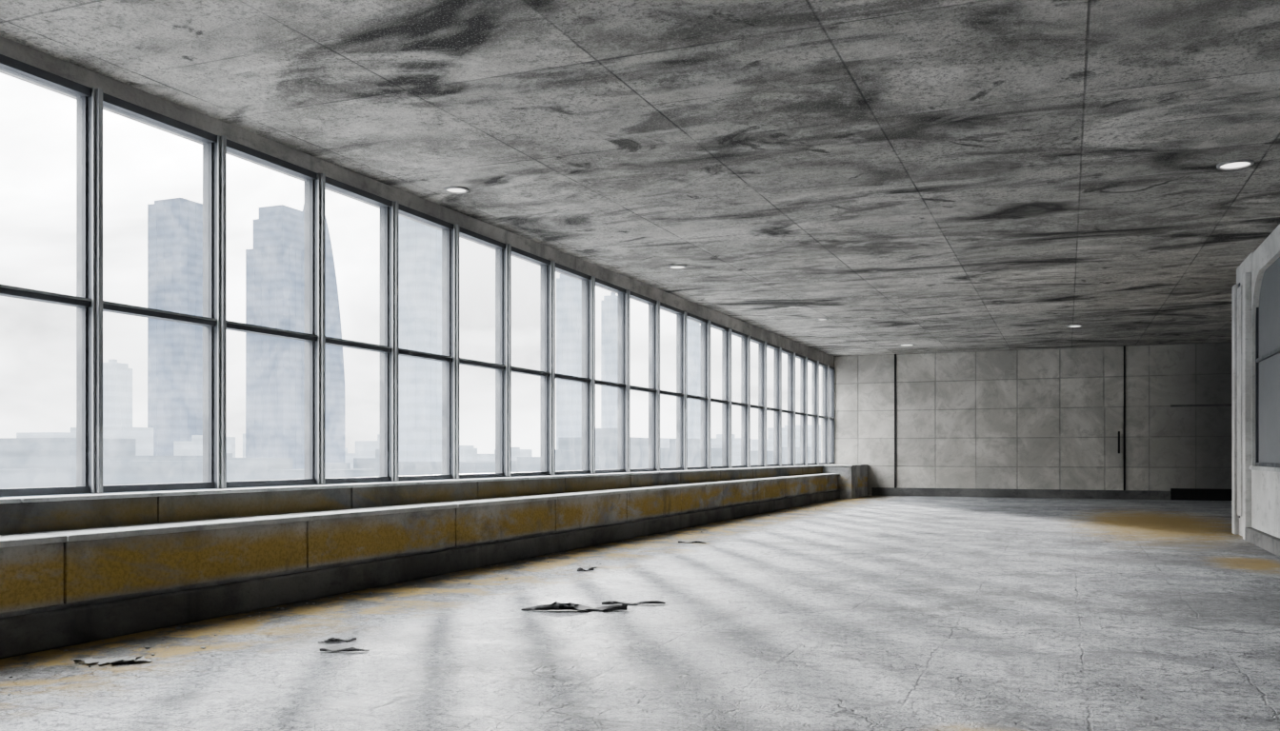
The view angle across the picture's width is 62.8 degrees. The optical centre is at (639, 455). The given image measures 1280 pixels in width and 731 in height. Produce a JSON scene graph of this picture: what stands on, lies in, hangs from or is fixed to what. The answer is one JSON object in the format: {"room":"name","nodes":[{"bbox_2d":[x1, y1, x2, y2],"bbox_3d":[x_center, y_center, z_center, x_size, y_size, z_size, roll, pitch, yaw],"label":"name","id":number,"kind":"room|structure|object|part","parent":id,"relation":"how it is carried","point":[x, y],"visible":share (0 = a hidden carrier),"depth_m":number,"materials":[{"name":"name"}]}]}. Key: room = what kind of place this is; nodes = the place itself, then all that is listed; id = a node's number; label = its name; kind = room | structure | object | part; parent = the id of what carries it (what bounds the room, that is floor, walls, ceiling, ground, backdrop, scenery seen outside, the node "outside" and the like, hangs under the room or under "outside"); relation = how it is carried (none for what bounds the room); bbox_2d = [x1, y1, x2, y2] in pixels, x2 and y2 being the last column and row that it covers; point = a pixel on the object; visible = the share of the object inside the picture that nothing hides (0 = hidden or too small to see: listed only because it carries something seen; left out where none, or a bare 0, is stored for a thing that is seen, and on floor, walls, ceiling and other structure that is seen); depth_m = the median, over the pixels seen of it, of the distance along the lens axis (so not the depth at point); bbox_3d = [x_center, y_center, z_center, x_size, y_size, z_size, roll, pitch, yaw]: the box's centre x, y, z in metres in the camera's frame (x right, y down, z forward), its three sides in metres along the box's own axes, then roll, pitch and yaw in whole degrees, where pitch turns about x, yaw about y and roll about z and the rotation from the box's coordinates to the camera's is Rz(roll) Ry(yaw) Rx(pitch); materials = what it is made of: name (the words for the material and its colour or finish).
{"room":"abandoned office floor","nodes":[
{"label":"abandoned office floor","id":0,"kind":"room"},
{"bbox_2d":[0,0,1279,356],"bbox_3d":[4.588,-3.474,13.518,14.300,0.761,45.100,0,0,22],"label":"ceiling","id":1,"kind":"structure","parent":0,"point":[935,176],"depth_m":10.52,"materials":[{"name":"concrete"}]},
{"bbox_2d":[443,185,468,194],"bbox_3d":[-2.241,-3.237,12.790,0.300,0.029,0.300,0,0,22],"label":"recessed light","id":2,"kind":"object","parent":1,"relation":"in","point":[451,190],"visible":1,"depth_m":12.79,"materials":[{"name":"white plastic"}]},
{"bbox_2d":[668,264,686,269],"bbox_3d":[0.653,-3.287,18.306,0.325,0.029,0.325,0,0,22],"label":"recessed light","id":3,"kind":"object","parent":1,"relation":"in","point":[673,267],"visible":1,"depth_m":18.32,"materials":[{"name":"white plastic"}]},
{"bbox_2d":[816,318,828,320],"bbox_3d":[4.507,-3.355,25.914,0.300,0.029,0.300,0,0,22],"label":"recessed light","id":4,"kind":"object","parent":1,"relation":"in","point":[820,319],"visible":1,"depth_m":25.81,"materials":[{"name":"white plastic"}]},
{"bbox_2d":[898,343,914,346],"bbox_3d":[8.262,-3.415,32.483,0.500,0.029,0.500,0,0,22],"label":"recessed light","id":5,"kind":"object","parent":1,"relation":"in","point":[902,345],"visible":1,"depth_m":32.49,"materials":[{"name":"grey ceramic"}]},
{"bbox_2d":[1066,324,1082,327],"bbox_3d":[11.425,-3.388,27.523,0.400,0.029,0.400,0,0,22],"label":"recessed light","id":6,"kind":"object","parent":1,"relation":"in","point":[1072,326],"visible":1,"depth_m":27.53,"materials":[{"name":"white plastic"}]},
{"bbox_2d":[1216,159,1254,170],"bbox_3d":[6.675,-3.257,11.750,0.375,0.029,0.375,0,0,22],"label":"recessed light","id":7,"kind":"object","parent":1,"relation":"in","point":[1243,163],"visible":1,"depth_m":11.73,"materials":[{"name":"white plastic"}]},
{"bbox_2d":[0,496,1279,730],"bbox_3d":[4.588,1.550,13.518,14.300,0.300,45.100,0,0,22],"label":"floor","id":8,"kind":"structure","parent":0,"point":[1170,622],"depth_m":7.88,"materials":[{"name":"concrete"}]},
{"bbox_2d":[73,655,152,665],"bbox_3d":[-3.550,1.381,7.051,0.505,0.030,0.251,0,0,-8],"label":"flakes","id":9,"kind":"object","parent":8,"relation":"on","point":[130,659],"visible":1,"depth_m":7.07,"materials":[{"name":"paint"}]},
{"bbox_2d":[318,638,369,652],"bbox_3d":[-2.183,1.383,7.616,0.323,0.027,0.549,0,0,-26],"label":"debris","id":10,"kind":"object","parent":8,"relation":"on","point":[330,640],"visible":1,"depth_m":7.46,"materials":[{"name":"grey"}]},
{"bbox_2d":[0,464,868,659],"bbox_3d":[-1.092,0.863,15.825,1.272,1.067,44.482,0,0,22],"label":"concrete window bench","id":11,"kind":"object","parent":8,"relation":"on","point":[75,569],"visible":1,"depth_m":10.20,"materials":[{"name":"grey concrete"}]},
{"bbox_2d":[7,505,1107,696],"bbox_3d":[4.043,1.388,15.749,9.034,0.025,27.228,0,0,22],"label":"rubble","id":12,"kind":"object","parent":8,"relation":"on","point":[178,628],"depth_m":10.19,"materials":[{"name":"grey concrete"}]},
{"bbox_2d":[577,567,594,571],"bbox_3d":[-0.654,1.373,12.575,0.221,0.046,0.067,0,0,-31],"label":"debris","id":13,"kind":"object","parent":8,"relation":"on","point":[579,569],"visible":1,"depth_m":12.55,"materials":[{"name":"grey"}]},
{"bbox_2d":[520,600,665,611],"bbox_3d":[-0.372,1.363,9.525,1.371,0.065,0.451,0,0,-25],"label":"debris","id":14,"kind":"object","parent":8,"relation":"on","point":[618,606],"visible":1,"depth_m":9.44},
{"bbox_2d":[678,540,703,542],"bbox_3d":[0.828,1.383,16.614,0.451,0.026,0.149,0,0,2],"label":"debris","id":15,"kind":"object","parent":8,"relation":"on","point":[695,541],"visible":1,"depth_m":16.60,"materials":[{"name":"grey"}]},
{"bbox_2d":[820,341,1232,496],"bbox_3d":[13.037,-1.026,34.264,14.300,4.852,0.300,0,0,22],"label":"wall","id":16,"kind":"structure","parent":0,"point":[993,419],"depth_m":34.26,"materials":[{"name":"concrete"}]},
{"bbox_2d":[894,354,896,487],"bbox_3d":[8.731,-1.166,35.834,0.060,4.572,0.040,0,0,22],"label":"trim","id":17,"kind":"structure","parent":16,"relation":"attached to","point":[894,354],"depth_m":35.81,"materials":[{"name":"metal"}]},
{"bbox_2d":[871,487,1170,499],"bbox_3d":[12.267,1.260,34.388,9.220,0.280,0.050,0,0,22],"label":"baseboard","id":18,"kind":"structure","parent":16,"relation":"attached to","point":[875,491],"depth_m":34.24,"materials":[{"name":"concrete"}]},
{"bbox_2d":[1081,406,1122,490],"bbox_3d":[14.722,-0.215,33.350,1.210,2.670,0.119,0,0,22],"label":"door","id":19,"kind":"structure","parent":16,"relation":"in","point":[1102,427],"depth_m":33.38,"materials":[{"name":"concrete"}]},
{"bbox_3d":[15.156,-0.400,33.157,0.060,0.700,0.090,0,0,22],"label":"pull handle","id":20,"kind":"part","parent":19,"relation":"part of","materials":[{"name":"metal"}]},
{"bbox_2d":[1123,345,1125,490],"bbox_3d":[15.332,-1.166,33.151,0.050,4.572,0.030,0,0,22],"label":"trim","id":21,"kind":"structure","parent":16,"relation":"attached to","point":[1124,346],"depth_m":33.13,"materials":[{"name":"metal"}]},
{"bbox_2d":[1170,488,1232,500],"bbox_3d":[17.912,1.220,32.051,3.000,0.360,0.120,0,0,22],"label":"trim","id":22,"kind":"structure","parent":16,"relation":"attached to","point":[1187,494],"depth_m":32.24,"materials":[{"name":"metal"}]},
{"bbox_2d":[1170,403,1232,406],"bbox_3d":[17.929,-1.530,32.093,3.000,0.060,0.030,0,0,22],"label":"trim","id":23,"kind":"structure","parent":16,"relation":"attached to","point":[1227,405],"depth_m":32.31,"materials":[{"name":"concrete"}]},
{"bbox_2d":[1236,251,1255,536],"bbox_3d":[5.240,-0.958,5.046,0.300,4.717,29.300,0,0,22],"label":"wall","id":24,"kind":"structure","parent":0,"point":[1246,266],"depth_m":17.10,"materials":[{"name":"paint"}]},
{"bbox_2d":[1232,272,1251,539],"bbox_3d":[10.276,-0.800,17.928,0.090,4.400,1.640,0,0,22],"label":"trim","id":25,"kind":"structure","parent":24,"relation":"attached to","point":[1241,295],"depth_m":17.70,"materials":[{"name":"paint"}]},
{"bbox_2d":[1244,527,1279,557],"bbox_3d":[4.735,1.290,4.334,0.100,0.220,27.600,0,0,22],"label":"baseboard","id":26,"kind":"structure","parent":24,"relation":"attached to","point":[1267,542],"depth_m":15.55,"materials":[{"name":"concrete"}]},
{"bbox_2d":[1249,257,1279,472],"bbox_3d":[9.267,-1.330,15.013,0.320,3.140,4.400,0,0,22],"label":"window","id":27,"kind":"structure","parent":24,"relation":"in","point":[1268,312],"depth_m":16.13,"materials":[{"name":"metal"}]},
{"bbox_2d":[1252,223,1279,326],"bbox_3d":[9.295,-2.691,15.002,0.300,1.182,4.400,0,0,22],"label":"trim","id":28,"kind":"structure","parent":24,"relation":"attached to","point":[1268,252],"depth_m":16.26,"materials":[{"name":"paint"}]},
{"bbox_2d":[1252,470,1279,539],"bbox_3d":[9.295,0.820,15.002,0.300,1.160,4.400,0,0,22],"label":"wall panel","id":29,"kind":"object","parent":24,"relation":"attached to","point":[1266,485],"depth_m":15.84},
{"bbox_3d":[-1.812,0.875,16.124,0.280,1.050,44.500,0,0,22],"label":"wall","id":30,"kind":"structure","parent":0,"visible":0},
{"bbox_2d":[0,54,91,497],"bbox_3d":[-4.890,-1.370,8.108,0.225,3.380,1.390,0,0,22],"label":"window","id":31,"kind":"structure","parent":30,"relation":"in","point":[11,66],"depth_m":8.68,"materials":[{"name":"metal"}]},
{"bbox_2d":[76,87,217,493],"bbox_3d":[-4.366,-1.370,9.396,0.225,3.380,1.390,0,0,22],"label":"window","id":32,"kind":"structure","parent":30,"relation":"in","point":[98,99],"depth_m":8.79,"materials":[{"name":"metal"}]},
{"bbox_2d":[202,135,317,488],"bbox_3d":[-3.830,-1.370,10.711,0.225,3.380,1.450,0,0,22],"label":"window","id":33,"kind":"structure","parent":30,"relation":"in","point":[222,145],"depth_m":10.07,"materials":[{"name":"metal"}]},
{"bbox_2d":[304,172,391,484],"bbox_3d":[-3.302,-1.370,12.008,0.225,3.380,1.350,0,0,22],"label":"window","id":34,"kind":"structure","parent":30,"relation":"in","point":[322,182],"depth_m":11.41,"materials":[{"name":"metal"}]},
{"bbox_2d":[379,200,453,481],"bbox_3d":[-2.789,-1.370,13.267,0.225,3.380,1.370,0,0,22],"label":"window","id":35,"kind":"structure","parent":30,"relation":"in","point":[396,209],"depth_m":12.66,"materials":[{"name":"metal"}]},
{"bbox_2d":[0,36,833,367],"bbox_3d":[-1.779,-3.256,16.111,0.350,0.392,44.500,0,0,22],"label":"beam","id":36,"kind":"structure","parent":30,"relation":"attached to","point":[10,49],"depth_m":12.09,"materials":[{"name":"concrete"}]},
{"bbox_2d":[441,223,505,479],"bbox_3d":[-2.267,-1.370,14.550,0.225,3.380,1.400,0,0,22],"label":"window","id":37,"kind":"structure","parent":30,"relation":"in","point":[457,230],"depth_m":13.93,"materials":[{"name":"metal"}]},
{"bbox_2d":[495,243,550,477],"bbox_3d":[-1.737,-1.370,15.851,0.225,3.380,1.410,0,0,22],"label":"window","id":38,"kind":"structure","parent":30,"relation":"in","point":[509,250],"depth_m":15.22,"materials":[{"name":"metal"}]},
{"bbox_2d":[540,260,590,475],"bbox_3d":[-1.184,-1.370,17.208,0.225,3.380,1.520,0,0,22],"label":"window","id":39,"kind":"structure","parent":30,"relation":"in","point":[553,266],"depth_m":16.53,"materials":[{"name":"metal"}]},
{"bbox_2d":[581,276,625,474],"bbox_3d":[-0.605,-1.370,18.629,0.225,3.380,1.550,0,0,22],"label":"window","id":40,"kind":"structure","parent":30,"relation":"in","point":[593,281],"depth_m":17.93,"materials":[{"name":"metal"}]},
{"bbox_2d":[617,289,656,472],"bbox_3d":[-0.021,-1.370,20.065,0.225,3.380,1.550,0,0,22],"label":"window","id":41,"kind":"structure","parent":30,"relation":"in","point":[629,294],"depth_m":19.37,"materials":[{"name":"metal"}]},
{"bbox_2d":[648,300,683,471],"bbox_3d":[0.573,-1.370,21.524,0.225,3.380,1.600,0,0,22],"label":"window","id":42,"kind":"structure","parent":30,"relation":"in","point":[659,305],"depth_m":20.80,"materials":[{"name":"metal"}]},
{"bbox_2d":[676,311,707,470],"bbox_3d":[1.177,-1.370,23.005,0.225,3.380,1.600,0,0,22],"label":"window","id":43,"kind":"structure","parent":30,"relation":"in","point":[686,315],"depth_m":22.29,"materials":[{"name":"metal"}]},
{"bbox_2d":[700,320,728,469],"bbox_3d":[1.780,-1.370,24.487,0.225,3.380,1.600,0,0,22],"label":"window","id":44,"kind":"structure","parent":30,"relation":"in","point":[710,323],"depth_m":23.77,"materials":[{"name":"metal"}]},
{"bbox_2d":[721,327,747,468],"bbox_3d":[2.384,-1.370,25.969,0.225,3.380,1.600,0,0,22],"label":"window","id":45,"kind":"structure","parent":30,"relation":"in","point":[730,331],"depth_m":25.25,"materials":[{"name":"metal"}]},
{"bbox_2d":[740,335,764,467],"bbox_3d":[2.987,-1.370,27.451,0.225,3.380,1.600,0,0,22],"label":"window","id":46,"kind":"structure","parent":30,"relation":"in","point":[750,338],"depth_m":26.73,"materials":[{"name":"metal"}]},
{"bbox_2d":[758,340,779,466],"bbox_3d":[3.591,-1.370,28.933,0.225,3.380,1.600,0,0,22],"label":"window","id":47,"kind":"structure","parent":30,"relation":"in","point":[766,344],"depth_m":28.21,"materials":[{"name":"metal"}]},
{"bbox_2d":[773,346,793,466],"bbox_3d":[4.194,-1.370,30.415,0.225,3.380,1.600,0,0,22],"label":"window","id":48,"kind":"structure","parent":30,"relation":"in","point":[780,350],"depth_m":29.69,"materials":[{"name":"metal"}]},
{"bbox_2d":[787,352,805,465],"bbox_3d":[4.798,-1.370,31.896,0.225,3.380,1.600,0,0,22],"label":"window","id":49,"kind":"structure","parent":30,"relation":"in","point":[794,354],"depth_m":31.18,"materials":[{"name":"metal"}]},
{"bbox_2d":[800,357,817,465],"bbox_3d":[5.401,-1.370,33.378,0.225,3.380,1.600,0,0,22],"label":"window","id":50,"kind":"structure","parent":30,"relation":"in","point":[807,359],"depth_m":32.66,"materials":[{"name":"metal"}]},
{"bbox_2d":[811,360,827,464],"bbox_3d":[6.005,-1.370,34.860,0.225,3.380,1.600,0,0,22],"label":"window","id":51,"kind":"structure","parent":30,"relation":"in","point":[818,364],"depth_m":34.15,"materials":[{"name":"metal"}]},
{"bbox_2d":[821,364,834,464],"bbox_3d":[6.522,-1.370,36.129,0.225,3.380,1.140,0,0,22],"label":"window","id":52,"kind":"structure","parent":30,"relation":"in","point":[830,370],"depth_m":35.64,"materials":[{"name":"metal"}]},
{"label":"outside","id":53,"kind":"structure","parent":0,"visible":0},
{"label":"ground","id":54,"kind":"structure","parent":53,"visible":0},
{"bbox_2d":[102,360,132,427],"bbox_3d":[-196.967,12.900,391.135,9.600,97.000,9.600,0,0,22],"label":"office tower","id":55,"kind":"structure","parent":54,"relation":"on","point":[117,377],"depth_m":387.96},
{"bbox_2d":[147,198,202,456],"bbox_3d":[-175.187,-18.100,399.541,16.100,159.000,16.100,0,0,22],"label":"office tower","id":56,"kind":"structure","parent":54,"relation":"on","point":[174,225],"depth_m":393.01,"materials":[{"name":"grey glass"}]},
{"bbox_2d":[245,204,304,469],"bbox_3d":[-144.046,-18.600,420.330,18.700,160.000,18.700,0,0,22],"label":"stepped skyscraper","id":57,"kind":"structure","parent":54,"relation":"on","point":[275,261],"depth_m":413.08,"materials":[{"name":"grey glass"}]},
{"bbox_2d":[302,202,345,462],"bbox_3d":[-133.379,-25.100,439.477,18.588,173.000,18.588,0,0,22],"label":"skyscraper","id":58,"kind":"structure","parent":54,"relation":"on","point":[335,391],"depth_m":434.39,"materials":[{"name":"grey glass"}]},
{"bbox_2d":[0,424,820,497],"bbox_3d":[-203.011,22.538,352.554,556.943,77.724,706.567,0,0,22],"label":"city skyline","id":59,"kind":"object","parent":54,"relation":"on","point":[29,459],"visible":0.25,"depth_m":233.48},
{"bbox_2d":[399,216,441,461],"bbox_3d":[-63.314,-16.100,299.882,12.600,155.000,12.600,0,0,22],"label":"glass office block","id":60,"kind":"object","parent":54,"relation":"on","point":[420,245],"visible":0.17,"depth_m":294.14,"materials":[{"name":"grey glass"}]},
{"bbox_2d":[556,274,581,449],"bbox_3d":[-22.857,-0.100,349.378,7.600,123.000,7.600,0,0,22],"label":"office tower","id":61,"kind":"structure","parent":54,"relation":"on","point":[569,290],"depth_m":346.32,"materials":[{"name":"grey glass"}]},
{"bbox_2d":[600,292,617,428],"bbox_3d":[-9.103,3.400,351.334,5.600,116.000,6.600,0,0,22],"label":"office tower","id":62,"kind":"structure","parent":54,"relation":"on","point":[609,306],"depth_m":348.36,"materials":[{"name":"grey glass"}]},
{"bbox_2d":[687,319,700,439],"bbox_3d":[17.136,6.900,360.084,6.600,109.000,8.600,0,0,22],"label":"office tower","id":63,"kind":"structure","parent":54,"relation":"on","point":[693,328],"depth_m":356.10,"materials":[{"name":"grey glass"}]}
]}

